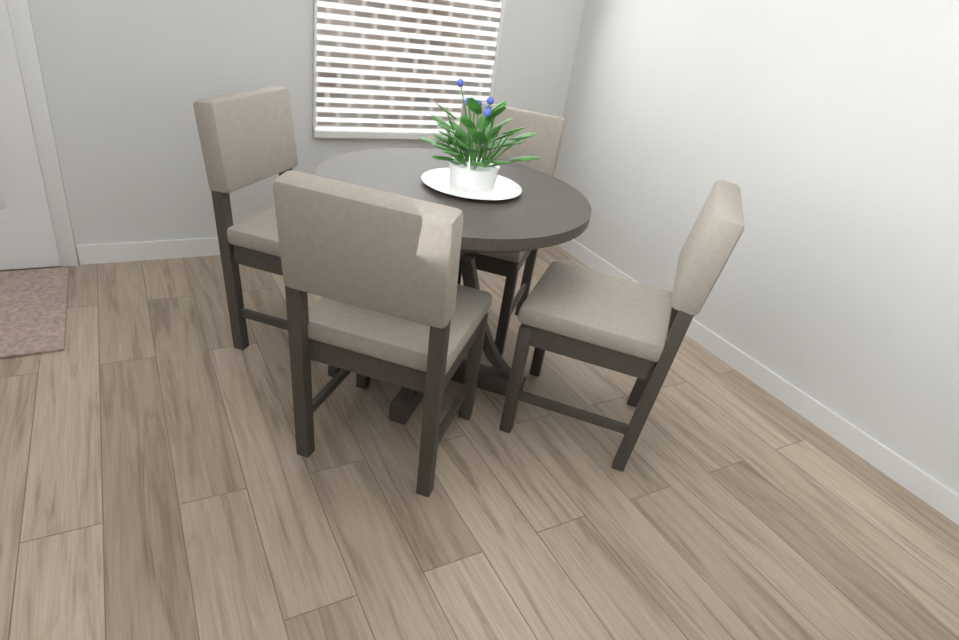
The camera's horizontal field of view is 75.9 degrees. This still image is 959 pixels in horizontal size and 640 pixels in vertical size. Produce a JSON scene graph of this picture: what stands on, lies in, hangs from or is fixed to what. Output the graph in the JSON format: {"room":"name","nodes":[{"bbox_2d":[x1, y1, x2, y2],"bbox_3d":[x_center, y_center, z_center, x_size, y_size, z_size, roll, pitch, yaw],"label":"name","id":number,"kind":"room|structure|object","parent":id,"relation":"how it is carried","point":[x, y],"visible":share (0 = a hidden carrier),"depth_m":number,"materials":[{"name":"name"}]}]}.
{"room":"dining room","nodes":[
{"label":"dining room","id":0,"kind":"room"},
{"bbox_2d":[28,0,584,263],"bbox_3d":[-1.370,-1.537,2.303,4.610,2.800,0.120,-8,33,-28],"label":"wall","id":1,"kind":"structure","parent":0,"point":[128,84],"depth_m":2.68,"materials":[{"name":"paint"}]},
{"bbox_2d":[0,0,60,269],"bbox_3d":[-2.059,-1.055,2.021,0.820,2.032,0.112,-8,33,-28],"label":"entry door","id":2,"kind":"structure","parent":1,"relation":"in","point":[27,238],"depth_m":2.51,"materials":[{"name":"white wood"}]},
{"bbox_2d":[6,0,78,266],"bbox_3d":[-2.076,-1.104,2.039,0.950,2.110,0.022,-8,33,-28],"label":"door frame","id":3,"kind":"structure","parent":1,"relation":"attached to","point":[26,47],"depth_m":2.45,"materials":[{"name":"white wood"}]},
{"bbox_2d":[76,237,219,264],"bbox_3d":[-0.712,-0.446,3.343,2.489,0.090,0.014,-8,33,-28],"label":"baseboard","id":4,"kind":"structure","parent":1,"relation":"attached to","point":[197,247],"depth_m":2.88,"materials":[{"name":"white wood"}]},
{"bbox_2d":[313,0,505,139],"bbox_3d":[-0.281,-1.599,2.848,0.964,1.502,0.033,-8,33,-28],"label":"window blinds","id":5,"kind":"object","parent":1,"relation":"attached to","point":[390,69],"visible":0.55,"depth_m":3.03,"materials":[{"name":"white plastic"}]},
{"bbox_2d":[0,245,958,639],"bbox_3d":[1.494,1.581,0.463,7.090,0.060,8.540,-8,33,-28],"label":"floor","id":6,"kind":"structure","parent":0,"point":[160,479],"depth_m":1.83,"materials":[{"name":"brown wood"}]},
{"bbox_2d":[0,267,68,357],"bbox_3d":[-2.037,-0.008,2.256,0.880,0.012,0.700,-8,33,-28],"label":"entry rug","id":7,"kind":"object","parent":6,"relation":"on","point":[33,306],"visible":1,"depth_m":2.38,"materials":[{"name":"brown carpet"}]},
{"bbox_2d":[193,86,340,376],"bbox_3d":[-0.655,-0.337,2.308,0.551,0.910,0.448,15,29,11],"label":"chair","id":8,"kind":"object","parent":6,"relation":"on","point":[247,138],"visible":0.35,"depth_m":2.15,"materials":[{"name":"beige fabric"}]},
{"bbox_2d":[273,170,491,497],"bbox_3d":[-0.248,0.003,1.807,0.448,0.910,0.551,15,29,11],"label":"chair","id":9,"kind":"object","parent":6,"relation":"on","point":[378,271],"visible":1,"depth_m":1.51,"materials":[{"name":"beige fabric"}]},
{"bbox_2d":[314,148,591,424],"bbox_3d":[-0.131,-0.125,2.240,0.920,0.750,0.920,-8,33,-28],"label":"dining table","id":10,"kind":"object","parent":6,"relation":"on","point":[542,210],"visible":0.33,"depth_m":2.04,"materials":[{"name":"grey wood"}]},
{"bbox_2d":[420,79,540,199],"bbox_3d":[0.012,-0.593,1.998,0.376,0.330,0.341,-8,33,-28],"label":"plant centerpiece","id":11,"kind":"object","parent":10,"relation":"on","point":[464,175],"visible":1,"depth_m":1.99,"materials":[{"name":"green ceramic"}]},
{"bbox_2d":[457,100,565,355],"bbox_3d":[0.020,-0.407,2.625,0.448,0.910,0.551,15,29,11],"label":"chair","id":12,"kind":"object","parent":6,"relation":"on","point":[544,142],"visible":0.42,"depth_m":2.58,"materials":[{"name":"beige fabric"}]},
{"bbox_2d":[500,180,743,471],"bbox_3d":[0.449,-0.027,2.061,0.551,0.910,0.448,16,30,13],"label":"chair","id":13,"kind":"object","parent":6,"relation":"on","point":[627,327],"visible":1,"depth_m":1.92,"materials":[{"name":"beige fabric"}]},
{"bbox_2d":[554,0,958,493],"bbox_3d":[1.639,-0.757,1.748,0.120,2.800,4.520,-8,33,-28],"label":"wall","id":14,"kind":"structure","parent":0,"point":[823,135],"depth_m":2.39,"materials":[{"name":"paint"}]},
{"bbox_2d":[558,239,958,524],"bbox_3d":[1.400,0.431,2.358,0.013,0.090,4.299,-8,33,-28],"label":"baseboard","id":15,"kind":"structure","parent":14,"relation":"attached to","point":[920,483],"depth_m":2.43,"materials":[{"name":"white wood"}]}
]}

